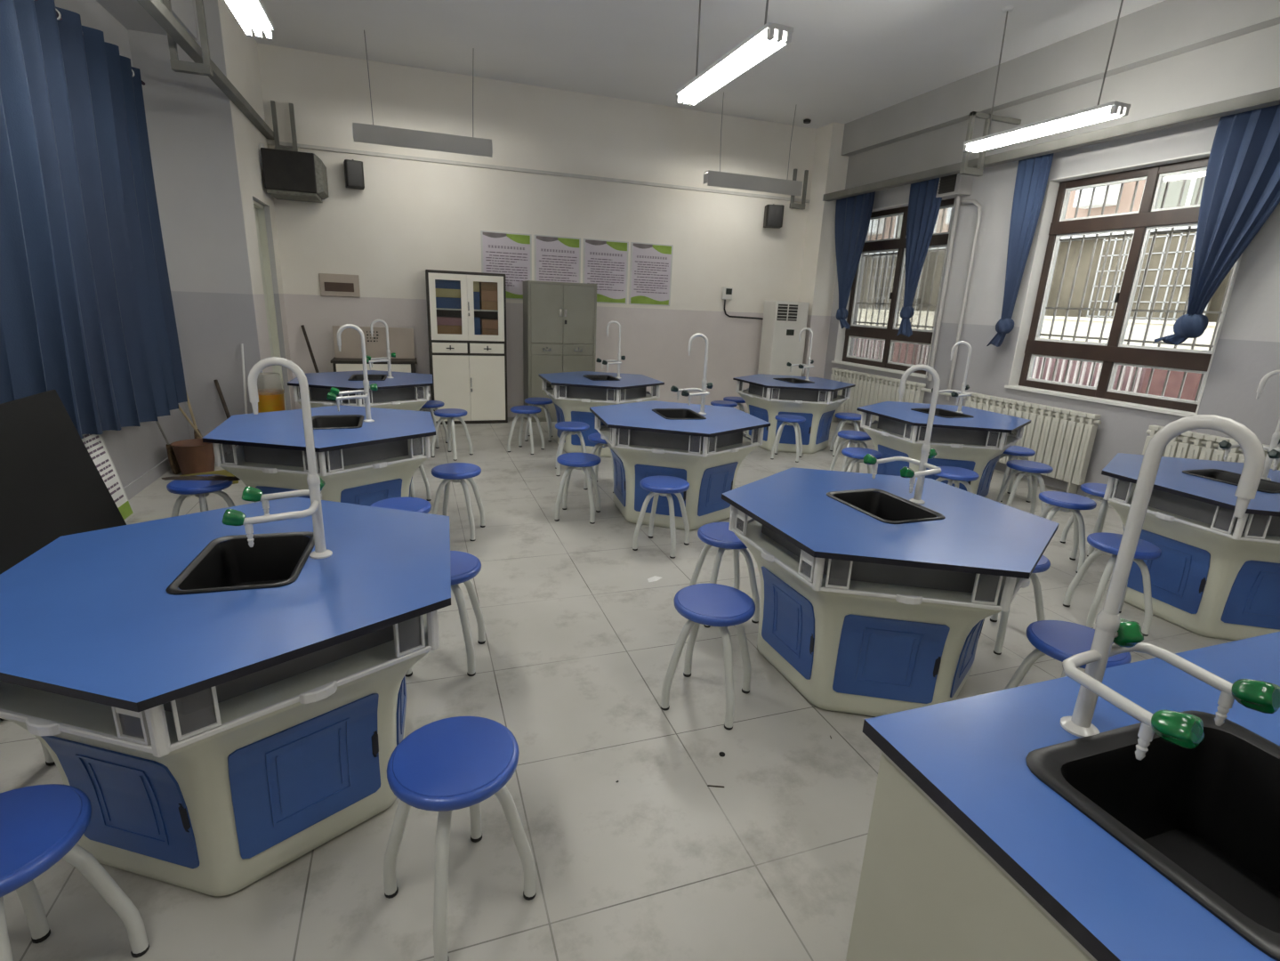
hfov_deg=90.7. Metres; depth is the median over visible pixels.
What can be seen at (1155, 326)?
wall
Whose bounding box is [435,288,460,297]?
storage box
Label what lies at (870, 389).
radiator
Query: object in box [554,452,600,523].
round stool
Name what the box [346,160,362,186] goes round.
grille
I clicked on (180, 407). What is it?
pole
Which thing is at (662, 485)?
round stool
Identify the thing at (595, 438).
round stool
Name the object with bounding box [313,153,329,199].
panel
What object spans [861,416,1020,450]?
tray
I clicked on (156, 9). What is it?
duct
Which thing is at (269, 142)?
duct
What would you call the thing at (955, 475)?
round stool
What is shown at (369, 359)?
faucet
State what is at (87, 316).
curtain
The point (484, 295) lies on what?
storage box
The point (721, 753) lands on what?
washer
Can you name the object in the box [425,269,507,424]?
tall cabinet
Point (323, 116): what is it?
beam
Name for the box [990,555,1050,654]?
round stool
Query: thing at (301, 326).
wooden stick
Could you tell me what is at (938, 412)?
sink
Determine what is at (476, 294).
storage box
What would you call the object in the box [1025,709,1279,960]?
sink
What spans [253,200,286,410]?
door
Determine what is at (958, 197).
pipe
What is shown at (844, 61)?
ceiling
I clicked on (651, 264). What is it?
poster
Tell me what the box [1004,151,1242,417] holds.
window
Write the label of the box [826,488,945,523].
sink
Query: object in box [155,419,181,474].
broom
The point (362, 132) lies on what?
pendant lamp
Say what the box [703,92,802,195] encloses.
pendant lamp
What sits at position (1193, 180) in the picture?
apartment building
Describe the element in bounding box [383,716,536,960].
round stool
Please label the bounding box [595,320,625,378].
faucet
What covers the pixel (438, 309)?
shelf
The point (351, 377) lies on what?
sink
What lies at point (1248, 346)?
wall
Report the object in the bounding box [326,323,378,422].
faucet
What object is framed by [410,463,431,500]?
round stool
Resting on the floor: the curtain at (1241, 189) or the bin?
the bin
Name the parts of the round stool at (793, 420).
leg, leg, seat, leg, leg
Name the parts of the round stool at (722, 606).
leg, leg, seat, leg, leg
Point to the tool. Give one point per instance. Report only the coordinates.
(216, 382)
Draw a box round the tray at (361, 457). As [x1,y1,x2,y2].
[219,436,430,475]
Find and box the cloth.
[161,474,240,481]
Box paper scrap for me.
[647,575,661,581]
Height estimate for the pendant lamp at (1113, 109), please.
1.024 m
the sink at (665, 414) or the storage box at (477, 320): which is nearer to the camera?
the sink at (665, 414)
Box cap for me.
[803,118,811,123]
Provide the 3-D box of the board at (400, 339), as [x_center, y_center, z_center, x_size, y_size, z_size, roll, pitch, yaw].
[-3.147,-1.633,7.501,0.880,0.365,0.033,-3,17,-19]
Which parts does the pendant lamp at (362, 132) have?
suspension rod, lamp shade, suspension rod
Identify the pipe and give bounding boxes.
[920,387,966,398]
[927,195,961,380]
[945,199,981,400]
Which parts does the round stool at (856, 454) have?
leg, leg, seat, leg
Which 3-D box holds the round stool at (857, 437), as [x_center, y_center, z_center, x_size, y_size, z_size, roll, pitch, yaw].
[2.005,-0.224,5.976,0.317,0.451,0.317,1,16,-5]
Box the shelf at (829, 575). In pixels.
[732,517,1030,610]
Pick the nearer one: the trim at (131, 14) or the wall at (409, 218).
the trim at (131, 14)
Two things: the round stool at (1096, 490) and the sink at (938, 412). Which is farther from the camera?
the sink at (938, 412)
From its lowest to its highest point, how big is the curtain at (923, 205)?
1.770 m
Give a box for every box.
[434,279,460,289]
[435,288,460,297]
[435,297,461,308]
[436,316,461,325]
[436,324,462,334]
[473,281,479,291]
[473,291,480,309]
[474,316,480,334]
[479,281,497,290]
[479,289,497,300]
[479,300,498,310]
[480,318,498,329]
[480,328,498,335]
[935,173,974,199]
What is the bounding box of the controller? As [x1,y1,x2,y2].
[721,286,732,299]
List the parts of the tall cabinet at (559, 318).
drawer, door, door, door, drawer, door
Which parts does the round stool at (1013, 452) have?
leg, leg, leg, seat, leg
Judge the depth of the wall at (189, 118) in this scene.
5.58 m
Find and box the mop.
[241,343,247,413]
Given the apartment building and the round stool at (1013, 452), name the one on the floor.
the round stool at (1013, 452)
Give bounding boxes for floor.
[0,412,1233,960]
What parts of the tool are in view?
handle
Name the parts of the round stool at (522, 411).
leg, leg, seat, leg, leg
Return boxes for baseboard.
[123,457,170,499]
[426,405,748,417]
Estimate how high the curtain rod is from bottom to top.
0.023 m
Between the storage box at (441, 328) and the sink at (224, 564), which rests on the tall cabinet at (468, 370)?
the storage box at (441, 328)
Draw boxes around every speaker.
[260,147,329,202]
[343,159,364,189]
[763,203,784,228]
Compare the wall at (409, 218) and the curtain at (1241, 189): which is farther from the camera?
the wall at (409, 218)
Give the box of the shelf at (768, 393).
[737,383,848,403]
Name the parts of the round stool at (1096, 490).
leg, seat, leg, leg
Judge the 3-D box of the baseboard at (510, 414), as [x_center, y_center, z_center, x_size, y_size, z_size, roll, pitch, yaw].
[-0.700,-0.951,8.771,6.320,0.100,0.012,-3,17,-19]
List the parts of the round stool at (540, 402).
leg, seat, leg, leg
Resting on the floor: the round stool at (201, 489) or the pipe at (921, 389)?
the round stool at (201, 489)
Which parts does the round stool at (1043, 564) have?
leg, leg, leg, seat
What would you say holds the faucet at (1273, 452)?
on the lab table at (1216, 574)
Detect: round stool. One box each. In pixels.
[0,783,149,960]
[40,740,55,765]
[166,474,234,516]
[370,496,431,513]
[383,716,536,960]
[405,550,485,676]
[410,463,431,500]
[418,400,447,448]
[430,408,473,460]
[431,462,485,540]
[507,405,544,454]
[524,397,553,441]
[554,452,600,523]
[555,421,589,475]
[583,432,614,492]
[632,474,689,558]
[660,583,755,729]
[689,522,759,627]
[710,400,737,407]
[723,396,747,434]
[770,414,805,462]
[829,412,861,456]
[829,430,871,472]
[841,447,882,474]
[933,466,979,492]
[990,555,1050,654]
[995,445,1035,502]
[996,459,1053,517]
[1004,619,1131,689]
[1038,491,1096,572]
[1060,483,1109,555]
[1062,531,1161,635]
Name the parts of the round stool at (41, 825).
leg, leg, seat, leg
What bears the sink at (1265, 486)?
in the lab table at (1216, 574)
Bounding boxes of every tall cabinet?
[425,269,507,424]
[523,280,596,421]
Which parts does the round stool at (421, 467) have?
leg, leg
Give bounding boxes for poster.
[81,434,134,522]
[480,230,531,299]
[534,234,580,282]
[582,238,628,304]
[628,241,673,305]
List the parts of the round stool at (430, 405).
seat, leg, leg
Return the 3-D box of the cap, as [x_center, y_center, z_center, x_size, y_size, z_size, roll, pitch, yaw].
[2.203,-4.736,8.336,0.100,0.040,0.100,-3,17,-19]
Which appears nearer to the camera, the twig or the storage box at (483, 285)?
the twig
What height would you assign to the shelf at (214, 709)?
0.149 m
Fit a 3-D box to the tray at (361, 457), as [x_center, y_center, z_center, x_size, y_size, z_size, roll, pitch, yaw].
[-1.905,-0.259,3.922,1.142,0.149,1.267,-3,17,-19]
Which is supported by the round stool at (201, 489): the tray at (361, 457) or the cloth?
the cloth
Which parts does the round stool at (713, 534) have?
leg, leg, seat, leg, leg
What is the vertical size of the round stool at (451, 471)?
0.451 m
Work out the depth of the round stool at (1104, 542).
3.27 m
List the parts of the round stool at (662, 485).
leg, leg, seat, leg, leg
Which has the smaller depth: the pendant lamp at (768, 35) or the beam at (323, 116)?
the pendant lamp at (768, 35)
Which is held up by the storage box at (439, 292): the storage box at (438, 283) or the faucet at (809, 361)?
the storage box at (438, 283)
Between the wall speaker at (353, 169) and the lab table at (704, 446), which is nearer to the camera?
the lab table at (704, 446)
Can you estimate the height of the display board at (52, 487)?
1.006 m
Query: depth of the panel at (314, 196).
6.57 m
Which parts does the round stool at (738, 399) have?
seat, leg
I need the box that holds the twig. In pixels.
[707,784,724,787]
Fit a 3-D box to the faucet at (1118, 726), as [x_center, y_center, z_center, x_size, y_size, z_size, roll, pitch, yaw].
[0.959,0.217,1.116,0.304,0.657,0.270,-3,17,-19]
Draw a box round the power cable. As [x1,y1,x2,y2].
[724,299,763,319]
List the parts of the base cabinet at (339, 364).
door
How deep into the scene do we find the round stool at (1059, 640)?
2.29 m
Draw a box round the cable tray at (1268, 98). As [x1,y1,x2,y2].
[822,87,1279,201]
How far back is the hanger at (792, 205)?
8.83 m
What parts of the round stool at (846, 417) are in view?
leg, leg, seat, leg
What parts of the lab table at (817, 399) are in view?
corner post, clear pane, door, clear pane, corner post, clear pane, door, clear pane, door, corner post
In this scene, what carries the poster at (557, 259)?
attached to the wall at (409, 218)
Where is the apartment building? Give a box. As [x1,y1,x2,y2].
[1045,170,1237,322]
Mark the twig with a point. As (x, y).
(707, 784)
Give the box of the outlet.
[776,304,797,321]
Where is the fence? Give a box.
[1031,356,1205,400]
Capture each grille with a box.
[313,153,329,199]
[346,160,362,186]
[767,205,782,225]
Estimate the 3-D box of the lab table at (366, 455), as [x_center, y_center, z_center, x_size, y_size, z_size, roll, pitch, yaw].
[-1.904,-0.279,3.916,1.192,1.347,1.376,-3,17,-20]
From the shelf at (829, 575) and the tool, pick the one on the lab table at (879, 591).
the shelf at (829, 575)
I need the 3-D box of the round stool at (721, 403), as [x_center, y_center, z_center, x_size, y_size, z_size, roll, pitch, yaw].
[0.985,-0.708,7.528,0.316,0.451,0.316,3,16,1]
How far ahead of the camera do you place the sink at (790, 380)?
7.34 m
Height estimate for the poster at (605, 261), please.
0.790 m
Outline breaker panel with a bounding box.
[318,273,360,297]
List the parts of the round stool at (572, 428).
leg, leg, seat, leg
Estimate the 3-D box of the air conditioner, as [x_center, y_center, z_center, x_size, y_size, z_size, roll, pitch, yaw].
[2.058,-1.758,9.220,0.540,1.640,0.356,-3,17,-19]
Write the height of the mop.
1.017 m
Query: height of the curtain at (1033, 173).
1.790 m
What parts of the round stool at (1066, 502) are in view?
leg, leg, seat, leg, leg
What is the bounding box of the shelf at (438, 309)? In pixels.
[436,307,498,311]
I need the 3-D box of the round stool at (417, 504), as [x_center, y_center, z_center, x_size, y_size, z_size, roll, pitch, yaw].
[-1.294,0.346,3.446,0.316,0.451,0.316,3,16,1]
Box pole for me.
[178,404,202,438]
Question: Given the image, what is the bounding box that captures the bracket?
[258,142,265,168]
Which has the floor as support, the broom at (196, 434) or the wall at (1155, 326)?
the broom at (196, 434)
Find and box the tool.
[213,379,236,446]
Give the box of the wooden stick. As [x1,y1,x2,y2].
[300,324,319,372]
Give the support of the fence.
on the ground
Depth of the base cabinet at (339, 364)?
7.32 m
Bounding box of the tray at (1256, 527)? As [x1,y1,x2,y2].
[1108,484,1279,544]
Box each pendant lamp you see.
[225,0,273,40]
[352,30,492,157]
[675,0,793,105]
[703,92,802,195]
[962,0,1130,152]
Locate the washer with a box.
[718,751,724,756]
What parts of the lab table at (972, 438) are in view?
corner post, clear pane, door, clear pane, corner post, clear pane, door, door, clear pane, corner post, corner post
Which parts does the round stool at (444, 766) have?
leg, leg, seat, leg, leg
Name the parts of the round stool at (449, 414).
leg, leg, seat, leg, leg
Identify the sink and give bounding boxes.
[166,531,314,595]
[303,414,363,429]
[347,374,386,380]
[582,374,619,380]
[652,408,706,419]
[772,377,814,383]
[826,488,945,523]
[910,408,974,418]
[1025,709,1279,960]
[1182,468,1279,493]
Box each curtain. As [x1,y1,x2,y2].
[0,0,187,438]
[835,191,875,329]
[896,177,941,336]
[986,152,1054,346]
[1153,104,1279,345]
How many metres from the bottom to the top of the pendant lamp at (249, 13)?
1.004 m
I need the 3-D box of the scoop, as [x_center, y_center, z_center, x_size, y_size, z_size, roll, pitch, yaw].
[-3.478,-0.010,5.104,0.350,0.050,0.320,-12,21,-41]
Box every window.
[831,197,956,378]
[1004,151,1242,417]
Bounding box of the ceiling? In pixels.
[251,0,1165,128]
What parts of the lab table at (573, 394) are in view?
corner post, door, clear pane, door, clear pane, corner post, clear pane, clear pane, corner post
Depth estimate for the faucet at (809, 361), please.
7.27 m
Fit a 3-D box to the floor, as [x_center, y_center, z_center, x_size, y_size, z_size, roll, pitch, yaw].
[0.767,0.634,3.800,8.330,0.120,11.230,-3,17,-19]
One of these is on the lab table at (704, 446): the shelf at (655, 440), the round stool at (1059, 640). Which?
the shelf at (655, 440)
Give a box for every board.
[0,389,126,720]
[332,325,414,358]
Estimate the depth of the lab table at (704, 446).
4.47 m
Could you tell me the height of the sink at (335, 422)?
0.165 m
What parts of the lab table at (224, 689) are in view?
door, clear pane, corner post, finger pull, clear pane, door, finger pull, door, clear pane, corner post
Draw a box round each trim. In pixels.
[96,0,197,40]
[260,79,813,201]
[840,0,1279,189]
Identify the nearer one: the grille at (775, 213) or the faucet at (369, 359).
the faucet at (369, 359)
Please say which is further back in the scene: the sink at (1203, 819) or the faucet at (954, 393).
the faucet at (954, 393)
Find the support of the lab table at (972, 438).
on the floor
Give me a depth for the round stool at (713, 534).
3.18 m
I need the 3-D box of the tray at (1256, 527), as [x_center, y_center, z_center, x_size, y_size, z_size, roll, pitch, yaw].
[3.255,0.105,3.435,1.142,0.149,1.267,-3,17,-19]
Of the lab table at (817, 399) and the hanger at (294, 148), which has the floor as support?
the lab table at (817, 399)
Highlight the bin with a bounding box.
[257,388,285,412]
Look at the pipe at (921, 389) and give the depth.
7.14 m
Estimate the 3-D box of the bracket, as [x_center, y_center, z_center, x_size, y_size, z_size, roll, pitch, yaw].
[-3.864,-3.312,6.481,0.030,0.270,0.268,-3,17,-19]
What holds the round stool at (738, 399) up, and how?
on the floor
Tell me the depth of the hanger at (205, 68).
4.29 m
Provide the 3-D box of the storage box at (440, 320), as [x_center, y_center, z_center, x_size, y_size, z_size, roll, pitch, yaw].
[-2.316,-1.925,7.640,0.310,0.088,0.250,-3,17,-19]
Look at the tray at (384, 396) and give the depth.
5.61 m
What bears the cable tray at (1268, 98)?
hanging from the hanger at (965, 170)
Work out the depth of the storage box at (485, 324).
7.69 m
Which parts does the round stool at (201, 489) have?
leg, seat, leg, leg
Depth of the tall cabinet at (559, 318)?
7.94 m
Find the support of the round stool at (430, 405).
on the floor
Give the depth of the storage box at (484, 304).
7.63 m
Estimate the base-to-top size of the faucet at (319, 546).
0.607 m
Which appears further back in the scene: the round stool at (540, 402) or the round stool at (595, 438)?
the round stool at (540, 402)
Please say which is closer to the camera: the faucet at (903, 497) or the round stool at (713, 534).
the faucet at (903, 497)
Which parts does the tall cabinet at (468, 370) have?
glass door, drawer, door, glass door, drawer, door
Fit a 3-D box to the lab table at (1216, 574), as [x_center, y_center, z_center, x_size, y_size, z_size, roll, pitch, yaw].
[3.256,0.085,3.429,1.376,1.347,1.192,6,16,11]
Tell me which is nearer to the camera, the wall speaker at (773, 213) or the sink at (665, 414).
the sink at (665, 414)
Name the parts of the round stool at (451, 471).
leg, leg, seat, leg, leg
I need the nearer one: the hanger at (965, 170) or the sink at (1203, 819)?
the sink at (1203, 819)
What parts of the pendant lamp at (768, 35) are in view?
suspension rod, suspension rod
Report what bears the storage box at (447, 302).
on the tall cabinet at (468, 370)
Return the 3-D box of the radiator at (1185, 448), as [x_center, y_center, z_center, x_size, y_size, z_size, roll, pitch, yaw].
[4.430,0.115,4.583,0.132,0.760,1.560,-3,17,-19]
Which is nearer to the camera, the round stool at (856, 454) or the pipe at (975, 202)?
the round stool at (856, 454)
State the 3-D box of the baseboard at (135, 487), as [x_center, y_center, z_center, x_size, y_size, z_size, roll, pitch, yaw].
[-2.711,0.938,1.782,0.013,0.100,9.300,-3,17,-19]
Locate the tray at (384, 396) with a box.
[297,386,430,406]
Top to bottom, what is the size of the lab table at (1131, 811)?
1.407 m
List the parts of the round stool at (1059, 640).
leg, leg, seat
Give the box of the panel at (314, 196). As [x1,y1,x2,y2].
[266,189,322,202]
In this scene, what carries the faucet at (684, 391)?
on the lab table at (704, 446)
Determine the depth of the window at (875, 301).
8.21 m
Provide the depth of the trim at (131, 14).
4.86 m
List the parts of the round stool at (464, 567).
leg, leg, seat, leg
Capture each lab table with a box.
[0,356,450,895]
[202,323,435,506]
[287,319,432,410]
[538,320,664,457]
[589,332,770,530]
[721,363,1059,716]
[732,327,855,453]
[845,414,1279,960]
[856,340,1031,498]
[1101,369,1279,640]
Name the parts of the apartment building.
pane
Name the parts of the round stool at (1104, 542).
leg, leg, leg, seat, leg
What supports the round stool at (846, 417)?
on the floor
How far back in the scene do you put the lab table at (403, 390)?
5.74 m
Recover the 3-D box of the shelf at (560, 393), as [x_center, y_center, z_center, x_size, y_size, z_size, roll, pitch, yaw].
[-0.424,-0.989,6.733,1.142,0.149,1.267,-3,17,-19]
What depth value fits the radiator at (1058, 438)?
5.92 m
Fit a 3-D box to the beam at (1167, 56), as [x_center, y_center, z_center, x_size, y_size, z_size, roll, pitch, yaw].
[4.508,-2.939,3.881,0.150,0.880,10.450,-3,17,-19]
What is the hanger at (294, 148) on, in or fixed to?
attached to the wall at (409, 218)
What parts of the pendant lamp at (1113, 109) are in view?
suspension rod, suspension rod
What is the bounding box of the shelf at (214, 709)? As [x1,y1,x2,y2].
[0,625,431,753]
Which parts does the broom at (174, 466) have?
handle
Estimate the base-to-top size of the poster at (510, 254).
0.790 m
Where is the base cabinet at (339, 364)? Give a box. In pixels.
[330,356,417,372]
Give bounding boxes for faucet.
[221,356,332,558]
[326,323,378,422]
[366,319,395,378]
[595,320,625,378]
[670,332,713,414]
[786,327,813,380]
[863,363,941,504]
[931,340,972,413]
[1059,414,1279,759]
[1218,369,1279,480]
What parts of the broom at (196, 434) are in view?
handle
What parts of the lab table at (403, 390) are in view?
corner post, clear pane, corner post, clear pane, corner post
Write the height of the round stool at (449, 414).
0.451 m
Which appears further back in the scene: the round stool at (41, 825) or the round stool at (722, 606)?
the round stool at (722, 606)
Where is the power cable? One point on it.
(724, 300)
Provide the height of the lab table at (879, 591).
1.347 m
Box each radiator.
[830,367,925,422]
[965,392,1101,493]
[1142,424,1279,470]
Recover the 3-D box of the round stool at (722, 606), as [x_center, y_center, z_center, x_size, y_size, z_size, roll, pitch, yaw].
[0.281,0.677,2.520,0.317,0.451,0.317,9,17,22]
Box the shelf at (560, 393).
[543,385,658,402]
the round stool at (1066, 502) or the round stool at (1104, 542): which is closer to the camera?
the round stool at (1104, 542)
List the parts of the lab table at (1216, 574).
corner post, clear pane, door, finger pull, clear pane, corner post, door, clear pane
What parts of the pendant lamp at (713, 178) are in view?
suspension rod, lamp shade, suspension rod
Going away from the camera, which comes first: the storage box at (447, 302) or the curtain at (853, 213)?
the storage box at (447, 302)
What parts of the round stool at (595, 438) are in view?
leg, seat, leg, leg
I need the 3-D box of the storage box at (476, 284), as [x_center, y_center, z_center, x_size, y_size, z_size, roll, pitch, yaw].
[-2.001,-2.340,7.630,0.100,0.118,0.250,-3,17,-19]
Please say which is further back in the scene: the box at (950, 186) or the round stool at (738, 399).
the round stool at (738, 399)
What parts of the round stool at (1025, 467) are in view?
leg, leg, seat, leg, leg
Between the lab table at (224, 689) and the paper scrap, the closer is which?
the lab table at (224, 689)
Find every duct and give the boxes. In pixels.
[136,0,273,139]
[266,140,809,202]
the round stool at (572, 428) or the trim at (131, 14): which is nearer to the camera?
the trim at (131, 14)
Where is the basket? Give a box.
[169,438,214,474]
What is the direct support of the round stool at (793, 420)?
on the floor
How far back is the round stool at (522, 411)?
6.48 m
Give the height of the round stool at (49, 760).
0.451 m
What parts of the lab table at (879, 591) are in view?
corner post, clear pane, door, clear pane, finger pull, corner post, clear pane, door, finger pull, door, clear pane, corner post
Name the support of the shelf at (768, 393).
on the lab table at (817, 399)
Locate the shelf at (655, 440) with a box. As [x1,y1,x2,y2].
[595,426,759,456]
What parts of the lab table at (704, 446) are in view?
corner post, door, clear pane, door, finger pull, clear pane, corner post, clear pane, door, clear pane, corner post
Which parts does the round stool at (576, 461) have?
leg, leg, seat, leg, leg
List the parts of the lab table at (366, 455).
corner post, clear pane, door, clear pane, corner post, clear pane, door, clear pane, corner post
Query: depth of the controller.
8.92 m
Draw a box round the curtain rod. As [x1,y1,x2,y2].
[34,0,144,85]
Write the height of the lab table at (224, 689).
1.357 m
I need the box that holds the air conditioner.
[757,300,809,376]
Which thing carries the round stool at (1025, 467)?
on the floor
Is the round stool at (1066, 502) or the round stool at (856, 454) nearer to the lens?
the round stool at (1066, 502)
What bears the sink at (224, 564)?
in the lab table at (224, 689)
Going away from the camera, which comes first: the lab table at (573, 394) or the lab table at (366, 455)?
the lab table at (366, 455)
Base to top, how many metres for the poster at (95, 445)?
0.888 m
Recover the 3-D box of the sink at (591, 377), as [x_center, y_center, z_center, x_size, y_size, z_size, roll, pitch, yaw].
[-0.414,-1.020,6.761,0.315,0.165,0.430,-3,17,-19]
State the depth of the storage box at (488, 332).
7.72 m
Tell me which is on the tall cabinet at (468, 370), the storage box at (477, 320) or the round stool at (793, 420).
the storage box at (477, 320)
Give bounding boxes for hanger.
[161,0,213,76]
[270,100,297,151]
[788,168,808,209]
[958,111,1021,176]
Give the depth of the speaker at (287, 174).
6.46 m
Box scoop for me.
[179,469,238,483]
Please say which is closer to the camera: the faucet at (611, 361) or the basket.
the basket
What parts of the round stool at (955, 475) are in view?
leg, leg, seat, leg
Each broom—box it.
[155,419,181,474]
[185,389,202,438]
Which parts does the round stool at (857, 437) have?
leg, leg, seat, leg, leg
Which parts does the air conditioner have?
intake panel, control panel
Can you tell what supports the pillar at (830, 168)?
attached to the wall at (409, 218)
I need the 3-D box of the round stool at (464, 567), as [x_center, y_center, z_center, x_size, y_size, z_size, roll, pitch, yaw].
[-0.844,0.567,2.736,0.317,0.451,0.317,1,16,-5]
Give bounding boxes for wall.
[54,0,296,487]
[257,42,816,409]
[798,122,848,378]
[823,117,1279,504]
[1039,315,1219,350]

